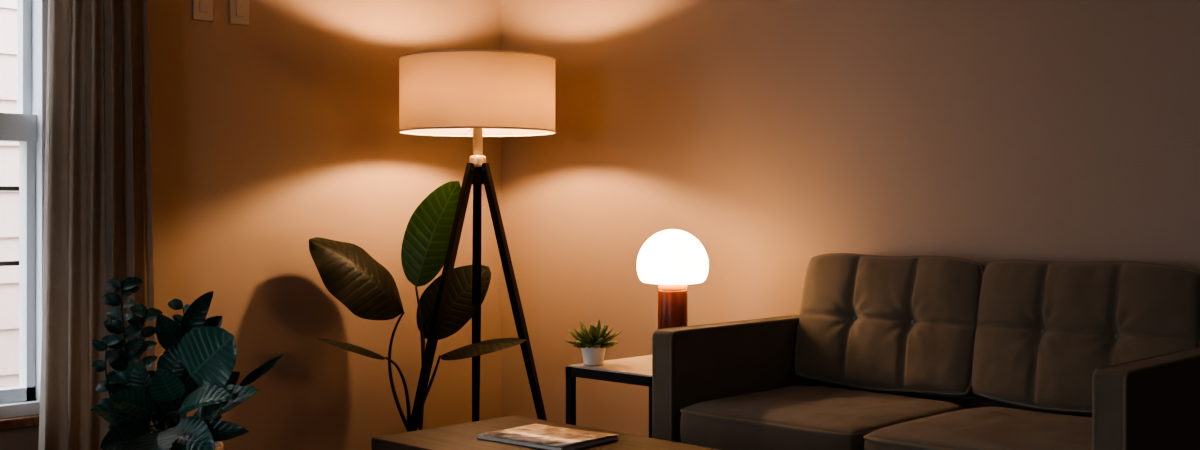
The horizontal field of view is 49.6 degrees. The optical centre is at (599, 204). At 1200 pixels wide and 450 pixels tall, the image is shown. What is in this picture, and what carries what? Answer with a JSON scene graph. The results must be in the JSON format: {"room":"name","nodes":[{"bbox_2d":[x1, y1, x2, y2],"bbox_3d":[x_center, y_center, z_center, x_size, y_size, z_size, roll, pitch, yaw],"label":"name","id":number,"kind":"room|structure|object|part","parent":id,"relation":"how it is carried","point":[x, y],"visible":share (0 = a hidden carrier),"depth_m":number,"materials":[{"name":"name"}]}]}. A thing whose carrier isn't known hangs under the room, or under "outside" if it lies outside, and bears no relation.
{"room":"living room","nodes":[
{"label":"living room","id":0,"kind":"room"},
{"bbox_2d":[214,441,222,449],"bbox_3d":[-1.205,0.855,3.600,0.310,0.370,0.310,0,0,44],"label":"pot","id":1,"kind":"object","parent":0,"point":[218,445],"depth_m":3.64,"materials":[{"name":"ceramic"}]},
{"bbox_2d":[0,0,500,449],"bbox_3d":[-2.782,-0.285,3.550,0.160,2.650,6.560,0,0,44],"label":"wall","id":2,"kind":"structure","parent":0,"point":[276,133],"depth_m":5.12,"materials":[{"name":"paint"}]},
{"bbox_2d":[0,414,38,430],"bbox_3d":[-2.248,0.718,3.965,0.070,0.035,1.260,0,0,44],"label":"sill","id":3,"kind":"structure","parent":2,"relation":"attached to","point":[10,423],"depth_m":4.27,"materials":[{"name":"brown wood"}]},
{"bbox_2d":[0,0,47,418],"bbox_3d":[-2.304,-0.255,4.020,0.152,1.910,1.200,0,0,44],"label":"frame","id":4,"kind":"object","parent":2,"relation":"attached to","point":[27,127],"visible":0.81,"depth_m":4.38,"materials":[{"name":"plastic"}]},
{"bbox_2d":[38,0,155,449],"bbox_3d":[-1.697,-0.177,4.390,0.098,2.375,0.411,0,0,44],"label":"curtain","id":5,"kind":"object","parent":2,"relation":"hanging from","point":[98,229],"visible":0.86,"depth_m":4.37,"materials":[{"name":"fabric"}]},
{"bbox_2d":[193,0,212,21],"bbox_3d":[-1.462,-0.745,4.791,0.012,0.130,0.080,0,0,44],"label":"wall switch","id":6,"kind":"object","parent":2,"relation":"attached to","point":[202,9],"visible":1,"depth_m":4.79,"materials":[{"name":"plastic"}]},
{"bbox_2d":[230,0,248,25],"bbox_3d":[-1.357,-0.745,4.899,0.012,0.130,0.080,0,0,44],"label":"wall switch","id":7,"kind":"object","parent":2,"relation":"attached to","point":[239,9],"visible":1,"depth_m":4.89,"materials":[{"name":"plastic"}]},
{"bbox_2d":[581,347,605,365],"bbox_3d":[-0.022,0.508,4.401,0.087,0.063,0.087,0,0,44],"label":"pot","id":8,"kind":"object","parent":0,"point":[592,356],"depth_m":4.37,"materials":[{"name":"white ceramic"}]},
{"bbox_2d":[501,0,1199,436],"bbox_3d":[1.948,-0.285,3.651,6.820,2.650,0.160,0,0,44],"label":"wall","id":9,"kind":"structure","parent":0,"point":[777,135],"depth_m":4.68,"materials":[{"name":"paint"}]},
{"bbox_3d":[-0.387,1.100,1.235,6.820,0.120,6.880,0,0,44],"label":"floor","id":10,"kind":"structure","parent":0,"visible":0},
{"bbox_2d":[91,277,283,449],"bbox_3d":[-1.139,0.620,3.535,0.552,0.840,0.501,0,0,9],"label":"plant","id":11,"kind":"object","parent":10,"relation":"on","point":[200,351],"visible":1,"depth_m":3.49,"materials":[{"name":"plant"}]},
{"bbox_2d":[309,181,525,431],"bbox_3d":[-0.677,0.474,5.082,0.848,1.133,0.470,0,0,6],"label":"potted plant","id":12,"kind":"object","parent":10,"relation":"on","point":[347,271],"visible":0.78,"depth_m":5.07,"materials":[{"name":"plant"}]},
{"bbox_2d":[398,49,555,431],"bbox_3d":[-0.478,0.237,5.007,0.629,1.606,0.646,0,0,44],"label":"floor lamp","id":13,"kind":"object","parent":10,"relation":"on","point":[477,94],"visible":1,"depth_m":4.86,"materials":[{"name":"beige fabric"}]},
{"bbox_3d":[-0.520,-0.260,4.975,0.521,0.230,0.458,0,0,44],"label":"stem","id":14,"kind":"part","parent":13,"relation":"part of","materials":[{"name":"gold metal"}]},
{"bbox_3d":[-0.473,-0.422,5.029,0.600,0.281,0.600,0,0,44],"label":"lamp shade","id":15,"kind":"part","parent":13,"relation":"part of","materials":[{"name":"beige fabric"}]},
{"bbox_2d":[372,415,720,449],"bbox_3d":[-0.042,0.830,3.278,1.083,0.420,0.518,0,0,44],"label":"coffee table","id":16,"kind":"object","parent":10,"relation":"on","point":[463,436],"visible":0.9,"depth_m":3.44,"materials":[{"name":"brown wood"}]},
{"bbox_2d":[477,424,618,449],"bbox_3d":[-0.138,0.613,3.442,0.300,0.014,0.228,0,0,40],"label":"magazine","id":17,"kind":"object","parent":16,"relation":"on","point":[547,437],"visible":1,"depth_m":3.41,"materials":[{"name":"paper"}]},
{"bbox_2d":[566,355,651,437],"bbox_3d":[0.225,0.790,4.451,0.400,0.500,0.565,0,0,44],"label":"side table","id":18,"kind":"object","parent":10,"relation":"on","point":[632,370],"visible":0.32,"depth_m":4.33,"materials":[{"name":"black metal"}]},
{"bbox_2d":[565,320,621,365],"bbox_3d":[-0.025,0.465,4.401,0.203,0.150,0.176,0,0,44],"label":"potted succulent","id":19,"kind":"object","parent":18,"relation":"on","point":[593,344],"visible":1,"depth_m":4.37,"materials":[{"name":"green plant"}]},
{"bbox_2d":[637,229,708,328],"bbox_3d":[0.257,0.313,4.600,0.254,0.454,0.254,0,0,44],"label":"table lamp","id":20,"kind":"object","parent":18,"relation":"on","point":[671,259],"visible":0.96,"depth_m":4.52,"materials":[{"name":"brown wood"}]},
{"bbox_3d":[0.257,0.181,4.600,0.254,0.190,0.254,0,0,44],"label":"globe","id":21,"kind":"part","parent":20,"relation":"part of","materials":[{"name":"white glass"}]},
{"bbox_2d":[652,253,1199,449],"bbox_3d":[0.986,0.601,3.843,1.481,0.879,0.865,0,0,44],"label":"sofa","id":22,"kind":"object","parent":10,"relation":"on","point":[930,352],"visible":0.99,"depth_m":3.89,"materials":[{"name":"fabric"}]},
{"bbox_3d":[0.487,0.650,4.332,0.082,0.520,0.851,0,0,44],"label":"arm","id":23,"kind":"part","parent":22,"relation":"part of","materials":[{"name":"fabric"}]},
{"bbox_2d":[680,385,967,449],"bbox_3d":[0.694,0.673,4.014,0.667,0.148,0.706,0,0,44],"label":"seat cushion","id":24,"kind":"object","parent":22,"relation":"on","point":[723,417],"depth_m":3.87,"materials":[{"name":"fabric"}]},
{"bbox_2d":[795,253,985,398],"bbox_3d":[0.953,0.391,4.271,0.677,0.458,0.220,0,0,44],"label":"cushion","id":25,"kind":"object","parent":22,"relation":"on","point":[910,327],"depth_m":4.19,"materials":[{"name":"fabric"}]},
{"bbox_3d":[1.264,0.615,4.131,1.326,0.590,0.060,0,0,44],"label":"frame","id":26,"kind":"part","parent":22,"relation":"part of","materials":[{"name":"fabric"}]},
{"bbox_2d":[863,406,1091,449],"bbox_3d":[1.167,0.673,3.557,0.667,0.150,0.706,0,0,44],"label":"seat cushion","id":27,"kind":"object","parent":22,"relation":"on","point":[954,427],"depth_m":3.51,"materials":[{"name":"fabric"}]},
{"bbox_2d":[971,259,1199,415],"bbox_3d":[1.425,0.391,3.813,0.677,0.459,0.219,0,0,44],"label":"cushion","id":28,"kind":"object","parent":22,"relation":"on","point":[1041,331],"depth_m":3.78,"materials":[{"name":"fabric"}]},
{"bbox_3d":[1.492,0.650,3.361,0.082,0.520,0.851,0,0,44],"label":"arm","id":29,"kind":"part","parent":22,"relation":"part of","materials":[{"name":"fabric"}]},
{"label":"outside","id":30,"kind":"structure","parent":0,"visible":0},
{"bbox_3d":[-2.727,1.350,2.412,19.500,0.020,16.000,0,0,44],"label":"ground","id":31,"kind":"structure","parent":30,"visible":0},
{"bbox_2d":[0,0,18,387],"bbox_3d":[-3.057,-1.010,6.764,0.175,4.700,8.200,0,0,44],"label":"siding","id":32,"kind":"object","parent":31,"relation":"on","point":[9,151],"visible":0.16,"depth_m":6.67,"materials":[{"name":"paint"}]},
{"bbox_2d":[0,186,18,265],"bbox_3d":[-3.264,0.630,4.670,0.050,1.420,6.500,0,0,44],"label":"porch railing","id":33,"kind":"object","parent":31,"relation":"on","point":[2,188],"visible":0.02,"depth_m":5.46,"materials":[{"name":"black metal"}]}
]}

